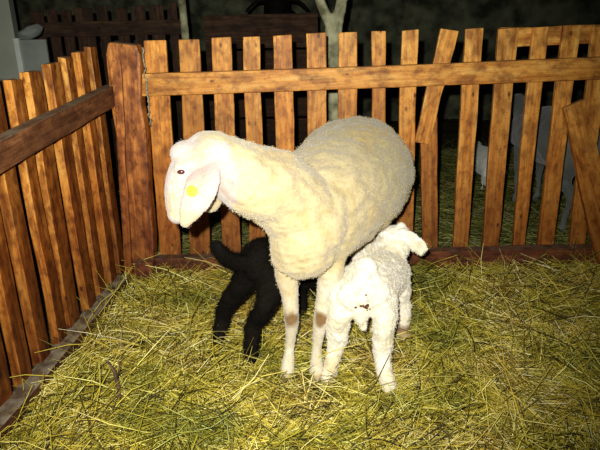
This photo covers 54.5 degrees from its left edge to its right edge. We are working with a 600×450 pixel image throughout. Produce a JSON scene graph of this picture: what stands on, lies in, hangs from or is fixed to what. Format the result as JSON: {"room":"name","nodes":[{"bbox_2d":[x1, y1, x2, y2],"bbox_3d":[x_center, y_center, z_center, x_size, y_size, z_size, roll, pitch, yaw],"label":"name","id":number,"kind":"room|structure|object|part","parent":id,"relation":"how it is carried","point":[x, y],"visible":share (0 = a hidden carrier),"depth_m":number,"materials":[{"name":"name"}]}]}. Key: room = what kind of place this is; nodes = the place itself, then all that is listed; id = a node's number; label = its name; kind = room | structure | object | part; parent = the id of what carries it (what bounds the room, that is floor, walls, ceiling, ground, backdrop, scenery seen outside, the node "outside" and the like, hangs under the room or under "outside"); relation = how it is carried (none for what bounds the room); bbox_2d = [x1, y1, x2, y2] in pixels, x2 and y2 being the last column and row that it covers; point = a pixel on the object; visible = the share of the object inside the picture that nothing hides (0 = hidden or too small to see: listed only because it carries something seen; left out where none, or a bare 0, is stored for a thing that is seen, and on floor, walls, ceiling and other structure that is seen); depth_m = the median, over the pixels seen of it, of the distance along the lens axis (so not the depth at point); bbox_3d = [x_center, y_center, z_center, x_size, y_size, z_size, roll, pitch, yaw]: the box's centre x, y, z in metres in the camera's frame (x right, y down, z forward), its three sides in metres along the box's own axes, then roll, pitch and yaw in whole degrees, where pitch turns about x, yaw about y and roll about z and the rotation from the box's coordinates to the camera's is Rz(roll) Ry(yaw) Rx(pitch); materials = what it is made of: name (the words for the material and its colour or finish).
{"room":"sheep pen","nodes":[
{"label":"sheep pen","id":0,"kind":"room"},
{"bbox_2d":[0,0,22,190],"bbox_3d":[-2.991,-1.370,3.746,2.138,2.700,0.120,-5,20,-10],"label":"wall","id":1,"kind":"structure","parent":0,"point":[8,23],"depth_m":3.96,"materials":[{"name":"grey paint"}]},
{"bbox_2d":[0,118,599,449],"bbox_3d":[0.301,0.044,3.360,8.600,0.084,7.500,-1,20,0],"label":"floor","id":2,"kind":"structure","parent":0,"point":[447,129],"depth_m":3.34,"materials":[{"name":"green plant"}]},
{"bbox_2d":[13,38,64,213],"bbox_3d":[-1.534,-0.563,3.510,0.176,1.078,0.046,-1,20,0],"label":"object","id":3,"kind":"object","parent":2,"relation":"on","point":[31,54],"visible":0.21,"depth_m":3.36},
{"bbox_2d":[17,23,42,39],"bbox_3d":[-1.547,-1.108,3.342,0.148,0.091,0.132,-1,20,0],"label":"stone","id":4,"kind":"object","parent":3,"relation":"on","point":[29,32],"visible":1,"depth_m":3.30,"materials":[{"name":"grey stone"}]},
{"bbox_2d":[0,47,131,447],"bbox_3d":[-0.906,0.114,1.603,0.097,1.125,2.293,0,20,4],"label":"picket fence","id":5,"kind":"object","parent":2,"relation":"on","point":[75,121],"visible":0.91,"depth_m":2.07,"materials":[{"name":"brown wood"}]},
{"bbox_3d":[-0.875,-0.208,1.705,0.052,0.091,1.880,0,24,4],"label":"rail","id":6,"kind":"part","parent":5,"relation":"part of","materials":[{"name":"brown wood"}]},
{"bbox_3d":[-0.889,0.621,1.706,0.074,0.099,2.150,0,20,4],"label":"rail","id":7,"kind":"part","parent":5,"relation":"part of","materials":[{"name":"brown wood"}]},
{"bbox_2d":[106,41,156,282],"bbox_3d":[-0.735,-0.247,2.609,0.201,1.095,0.144,-1,20,0],"label":"fence post","id":8,"kind":"object","parent":2,"relation":"on","point":[126,66],"visible":0.85,"depth_m":2.58,"materials":[{"name":"brown wood"}]},
{"bbox_2d":[178,0,189,38],"bbox_3d":[-0.726,-1.230,3.696,0.063,2.221,0.056,-1,20,0],"label":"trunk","id":9,"kind":"object","parent":2,"relation":"on","point":[181,3],"visible":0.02,"depth_m":3.66,"materials":[{"name":"grey wood"}]},
{"bbox_2d":[245,0,308,149],"bbox_3d":[-0.176,-1.403,5.388,0.641,1.380,2.196,-1,20,0],"label":"cow","id":10,"kind":"object","parent":2,"relation":"on","point":[270,6],"visible":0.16,"depth_m":4.46},
{"bbox_2d":[0,138,590,270],"bbox_3d":[0.698,-0.323,4.070,6.082,0.175,2.791,-1,20,0],"label":"grass","id":11,"kind":"structure","parent":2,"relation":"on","point":[474,217],"depth_m":3.57,"materials":[{"name":"green plant"}]},
{"bbox_2d":[24,2,182,189],"bbox_3d":[-1.248,-0.823,3.916,1.008,1.245,0.072,-1,20,0],"label":"picket fence","id":12,"kind":"object","parent":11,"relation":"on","point":[85,28],"visible":0.41,"depth_m":3.74,"materials":[{"name":"brown wood"}]},
{"bbox_3d":[-1.257,-1.262,3.745,1.008,0.095,0.042,-1,20,0],"label":"rail","id":13,"kind":"part","parent":12,"relation":"part of","materials":[{"name":"brown wood"}]},
{"bbox_3d":[-1.243,-0.541,4.000,1.006,0.098,0.042,-1,20,0],"label":"rail","id":14,"kind":"part","parent":12,"relation":"part of","materials":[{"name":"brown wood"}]},
{"bbox_2d":[203,12,317,147],"bbox_3d":[-0.260,-0.906,4.265,0.798,1.210,0.082,-1,20,0],"label":"wooden manger","id":15,"kind":"object","parent":11,"relation":"on","point":[266,26],"visible":0.23,"depth_m":4.10,"materials":[{"name":"brown wood"}]},
{"bbox_2d":[473,140,506,190],"bbox_3d":[1.208,-0.360,3.877,0.176,0.346,0.597,-3,20,-4],"label":"lamb","id":16,"kind":"object","parent":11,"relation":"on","point":[480,152],"visible":0.41,"depth_m":3.71,"materials":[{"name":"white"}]},
{"bbox_2d":[509,94,599,231],"bbox_3d":[1.478,-0.419,3.551,0.337,0.668,1.138,-4,20,-8],"label":"ewe","id":17,"kind":"object","parent":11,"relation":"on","point":[517,105],"visible":0.34,"depth_m":3.31,"materials":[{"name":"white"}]},
{"bbox_2d":[0,235,599,449],"bbox_3d":[0.441,0.383,1.992,2.887,0.243,1.883,-1,20,0],"label":"hay","id":18,"kind":"object","parent":2,"relation":"on","point":[157,389],"visible":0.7,"depth_m":1.93},
{"bbox_2d":[106,360,121,403],"bbox_3d":[-0.578,0.497,1.829,0.044,0.166,0.013,5,21,18],"label":"twig","id":19,"kind":"object","parent":18,"relation":"on","point":[107,361],"visible":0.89,"depth_m":1.82,"materials":[{"name":"wood"}]},
{"bbox_2d":[164,115,414,386],"bbox_3d":[0.091,0.022,2.090,0.499,0.876,1.302,9,22,26],"label":"ewe","id":20,"kind":"object","parent":18,"relation":"on","point":[317,203],"visible":0.96,"depth_m":1.71,"materials":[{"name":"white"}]},
{"bbox_2d":[0,254,599,449],"bbox_3d":[0.440,0.428,1.977,2.872,0.168,1.800,-1,20,0],"label":"straw","id":21,"kind":"object","parent":18,"relation":"on","point":[186,314],"visible":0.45,"depth_m":1.93,"materials":[{"name":"yellow plant"}]},
{"bbox_2d":[207,235,354,367],"bbox_3d":[-0.033,0.213,2.210,0.688,0.517,0.305,-17,25,-37],"label":"lamb","id":22,"kind":"object","parent":21,"relation":"on","point":[252,265],"visible":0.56,"depth_m":2.02},
{"bbox_2d":[321,221,428,395],"bbox_3d":[0.282,0.256,2.078,0.306,0.469,0.562,5,20,17],"label":"lamb","id":23,"kind":"object","parent":18,"relation":"on","point":[375,285],"visible":0.95,"depth_m":1.88,"materials":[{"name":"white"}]},
{"bbox_2d":[315,0,347,121],"bbox_3d":[0.179,-0.907,3.182,0.467,1.941,0.126,-1,20,0],"label":"trunk","id":24,"kind":"object","parent":2,"relation":"on","point":[333,22],"visible":0.33,"depth_m":3.10,"materials":[{"name":"grey plant"}]},
{"bbox_2d":[142,24,599,274],"bbox_3d":[0.578,-0.318,2.642,2.556,1.094,0.126,-1,20,0],"label":"picket fence","id":25,"kind":"object","parent":2,"relation":"on","point":[580,119],"visible":0.74,"depth_m":2.58,"materials":[{"name":"brown wood"}]},
{"bbox_3d":[0.466,-0.645,2.512,2.342,0.096,0.046,-2,20,0],"label":"rail","id":26,"kind":"part","parent":25,"relation":"part of","materials":[{"name":"brown wood"}]},
{"bbox_3d":[0.588,0.157,2.792,2.556,0.086,0.062,-2,20,0],"label":"rail","id":27,"kind":"part","parent":25,"relation":"part of","materials":[{"name":"brown wood"}]},
{"bbox_2d":[13,0,599,127],"bbox_3d":[0.247,-2.531,6.532,8.600,2.900,0.200,-1,20,0],"label":"wall","id":28,"kind":"structure","parent":0,"point":[362,17],"depth_m":6.52,"materials":[{"name":"stone"}]}
]}

